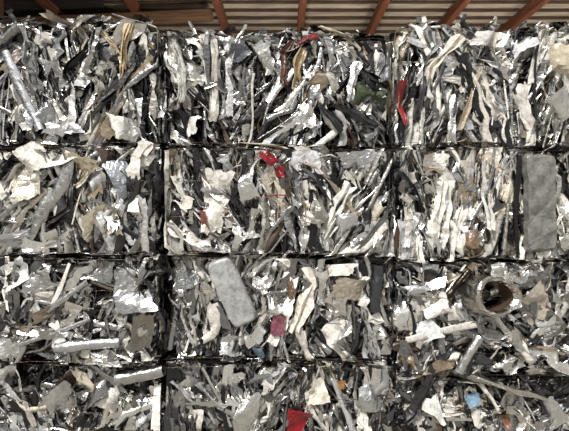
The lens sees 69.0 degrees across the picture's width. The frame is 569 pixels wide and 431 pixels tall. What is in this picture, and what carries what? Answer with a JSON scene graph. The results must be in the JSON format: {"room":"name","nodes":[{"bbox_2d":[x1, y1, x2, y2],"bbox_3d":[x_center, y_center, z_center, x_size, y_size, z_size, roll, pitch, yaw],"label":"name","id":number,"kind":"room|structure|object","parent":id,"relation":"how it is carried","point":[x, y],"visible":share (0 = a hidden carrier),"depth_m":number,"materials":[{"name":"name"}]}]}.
{"room":"waste facility","nodes":[
{"label":"waste facility","id":0,"kind":"room"},
{"bbox_2d":[69,252,484,259],"bbox_3d":[0.000,-1.061,10.080,14.000,5.685,0.040,0,0,0],"label":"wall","id":1,"kind":"structure","parent":0,"point":[87,252],"depth_m":10.06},
{"bbox_2d":[103,0,568,40],"bbox_3d":[0.000,-3.040,6.351,14.000,0.080,7.501,0,0,0],"label":"ceiling","id":2,"kind":"structure","parent":0,"point":[113,6],"depth_m":6.12,"materials":[{"name":"brown wood"}]},
{"bbox_2d":[34,0,66,14],"bbox_3d":[-3.268,-2.910,6.350,0.100,0.140,7.600,0,0,0],"label":"rafter","id":3,"kind":"object","parent":2,"relation":"attached to","point":[45,4],"visible":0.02,"depth_m":5.71,"materials":[{"name":"brown wood"}]},
{"bbox_2d":[4,9,212,25],"bbox_3d":[-3.200,-2.780,5.950,4.400,0.120,0.161,0,0,5],"label":"tie beam","id":4,"kind":"structure","parent":3,"relation":"attached to","point":[193,15],"depth_m":5.76,"materials":[{"name":"brown wood"}]},
{"bbox_2d":[123,0,160,35],"bbox_3d":[-2.091,-2.910,6.350,0.100,0.140,7.600,0,0,0],"label":"rafter","id":5,"kind":"object","parent":2,"relation":"attached to","point":[133,5],"visible":0.02,"depth_m":5.68,"materials":[{"name":"brown wood"}]},
{"bbox_2d":[212,0,231,35],"bbox_3d":[-0.915,-2.910,6.350,0.100,0.140,7.600,0,0,0],"label":"rafter","id":6,"kind":"object","parent":2,"relation":"attached to","point":[218,5],"visible":0.24,"depth_m":5.88,"materials":[{"name":"brown wood"}]},
{"bbox_2d":[297,0,306,31],"bbox_3d":[0.247,-2.910,6.350,0.100,0.140,7.600,0,0,0],"label":"rafter","id":7,"kind":"object","parent":2,"relation":"attached to","point":[302,3],"visible":0.24,"depth_m":5.85,"materials":[{"name":"brown wood"}]},
{"bbox_2d":[113,9,568,11],"bbox_3d":[0.000,-2.988,6.040,14.000,0.030,0.035,0,0,0],"label":"batten","id":8,"kind":"object","parent":2,"relation":"attached to","point":[114,10],"visible":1,"depth_m":6.02,"materials":[{"name":"brown wood"}]},
{"bbox_2d":[365,0,390,34],"bbox_3d":[1.357,-2.910,6.350,0.100,0.140,7.600,0,0,0],"label":"rafter","id":9,"kind":"object","parent":2,"relation":"attached to","point":[382,5],"visible":0.32,"depth_m":5.95,"materials":[{"name":"brown wood"}]},
{"bbox_2d":[213,17,568,19],"bbox_3d":[0.000,-2.988,6.275,14.000,0.030,0.035,0,0,0],"label":"batten","id":10,"kind":"object","parent":2,"relation":"attached to","point":[214,18],"visible":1,"depth_m":6.26,"materials":[{"name":"brown wood"}]},
{"bbox_2d":[437,0,470,25],"bbox_3d":[2.426,-2.910,6.350,0.100,0.140,7.600,0,0,0],"label":"rafter","id":11,"kind":"object","parent":2,"relation":"attached to","point":[458,6],"visible":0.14,"depth_m":5.85,"materials":[{"name":"brown wood"}]},
{"bbox_2d":[497,0,549,31],"bbox_3d":[3.468,-2.910,6.350,0.100,0.140,7.600,0,0,0],"label":"rafter","id":12,"kind":"object","parent":2,"relation":"attached to","point":[533,6],"visible":0.24,"depth_m":5.94,"materials":[{"name":"brown wood"}]},
{"bbox_3d":[-4.470,-2.910,6.350,0.100,0.140,7.600,0,0,0],"label":"rafter","id":13,"kind":"object","parent":2,"relation":"attached to","visible":0},
{"bbox_2d":[4,0,102,0],"bbox_3d":[-4.300,-2.960,5.580,3.600,0.030,0.240,0,0,0],"label":"board","id":14,"kind":"object","parent":13,"relation":"attached to","point":[4,0],"visible":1,"depth_m":5.67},
{"bbox_2d":[4,1,106,9],"bbox_3d":[-4.350,-2.972,5.840,3.600,0.030,0.240,0,0,0],"label":"board","id":15,"kind":"object","parent":13,"relation":"attached to","point":[15,5],"visible":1,"depth_m":5.83,"materials":[{"name":"brown wood"}]},
{"bbox_2d":[4,8,114,16],"bbox_3d":[-4.300,-2.984,6.100,3.600,0.030,0.240,0,0,0],"label":"board","id":16,"kind":"object","parent":13,"relation":"attached to","point":[17,13],"visible":0.48,"depth_m":6.06,"materials":[{"name":"brown wood"}]},
{"bbox_2d":[159,31,463,32],"bbox_3d":[0.000,-2.988,6.745,14.000,0.030,0.035,0,0,0],"label":"batten","id":17,"kind":"object","parent":13,"relation":"on","point":[159,31],"visible":0.02,"depth_m":6.73,"materials":[{"name":"brown wood"}]},
{"bbox_2d":[102,1,568,3],"bbox_3d":[0.000,-2.988,5.805,14.000,0.030,0.035,0,0,0],"label":"batten","id":18,"kind":"object","parent":13,"relation":"on","point":[103,2],"visible":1,"depth_m":5.79,"materials":[{"name":"brown wood"}]},
{"bbox_2d":[154,24,550,26],"bbox_3d":[0.000,-2.988,6.510,14.000,0.030,0.035,0,0,0],"label":"batten","id":19,"kind":"object","parent":13,"relation":"on","point":[158,25],"visible":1,"depth_m":6.49,"materials":[{"name":"brown wood"}]},
{"bbox_3d":[0.000,1.881,-7.100,60.000,0.200,60.000,0,0,0],"label":"floor","id":20,"kind":"structure","parent":0,"visible":0},
{"bbox_2d":[0,0,3,25],"bbox_3d":[-3.620,-0.509,5.100,0.200,4.582,0.200,0,0,0],"label":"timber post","id":21,"kind":"object","parent":20,"relation":"on","point":[1,1],"visible":0.02,"depth_m":5.17,"materials":[{"name":"brown wood"}]},
{"bbox_2d":[0,350,173,430],"bbox_3d":[-1.629,1.408,3.490,1.735,0.873,1.265,0,0,0],"label":"bale","id":22,"kind":"object","parent":20,"relation":"on","point":[53,395],"visible":0.62,"depth_m":2.92,"materials":[{"name":"metal"}]},
{"bbox_2d":[0,248,174,367],"bbox_3d":[-1.652,0.656,3.429,1.751,0.866,1.302,0,0,0],"label":"bale","id":23,"kind":"object","parent":22,"relation":"on","point":[109,310],"visible":0.88,"depth_m":2.85,"materials":[{"name":"metal"}]},
{"bbox_2d":[0,139,167,259],"bbox_3d":[-1.657,-0.113,3.423,1.703,0.850,1.278,0,0,0],"label":"bale","id":24,"kind":"object","parent":23,"relation":"on","point":[102,199],"visible":0.8,"depth_m":2.85,"materials":[{"name":"metal"}]},
{"bbox_2d":[0,8,169,151],"bbox_3d":[-1.666,-0.933,3.428,1.692,1.053,1.250,0,0,0],"label":"bale","id":25,"kind":"object","parent":24,"relation":"on","point":[87,82],"visible":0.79,"depth_m":2.87,"materials":[{"name":"metal"}]},
{"bbox_2d":[163,353,395,430],"bbox_3d":[-0.029,1.400,3.418,1.695,0.877,1.236,0,0,0],"label":"bale","id":26,"kind":"object","parent":20,"relation":"on","point":[334,394],"visible":0.82,"depth_m":2.87,"materials":[{"name":"metal"}]},
{"bbox_2d":[165,250,395,363],"bbox_3d":[-0.034,0.665,3.477,1.684,0.870,1.287,0,0,0],"label":"bale","id":27,"kind":"object","parent":26,"relation":"on","point":[270,307],"visible":0.94,"depth_m":2.91,"materials":[{"name":"metal"}]},
{"bbox_2d":[164,140,394,261],"bbox_3d":[-0.031,-0.107,3.438,1.687,0.933,1.250,0,0,0],"label":"bale","id":28,"kind":"object","parent":27,"relation":"on","point":[271,199],"visible":0.99,"depth_m":2.88,"materials":[{"name":"metal"}]},
{"bbox_2d":[160,21,392,149],"bbox_3d":[-0.052,-0.901,3.492,1.726,0.980,1.294,0,0,0],"label":"bale","id":29,"kind":"object","parent":28,"relation":"on","point":[311,87],"visible":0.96,"depth_m":2.92,"materials":[{"name":"metal"}]},
{"bbox_2d":[387,356,568,430],"bbox_3d":[1.575,1.420,3.457,1.704,0.794,1.256,0,0,0],"label":"bale","id":30,"kind":"object","parent":20,"relation":"on","point":[490,401],"visible":0.67,"depth_m":2.88,"materials":[{"name":"metal"}]},
{"bbox_2d":[383,257,568,379],"bbox_3d":[1.564,0.736,3.378,1.744,0.918,1.352,0,0,0],"label":"bale","id":31,"kind":"object","parent":30,"relation":"on","point":[511,316],"visible":0.83,"depth_m":2.87,"materials":[{"name":"metal"}]},
{"bbox_2d":[391,145,568,263],"bbox_3d":[1.580,-0.100,3.439,1.740,0.972,1.224,0,0,0],"label":"bale","id":32,"kind":"object","parent":31,"relation":"on","point":[462,202],"visible":0.86,"depth_m":2.88,"materials":[{"name":"metal"}]},
{"bbox_2d":[388,14,568,153],"bbox_3d":[1.579,-0.922,3.443,1.711,1.013,1.277,0,0,0],"label":"bale","id":33,"kind":"object","parent":32,"relation":"on","point":[484,86],"visible":0.88,"depth_m":2.89,"materials":[{"name":"metal"}]}
]}

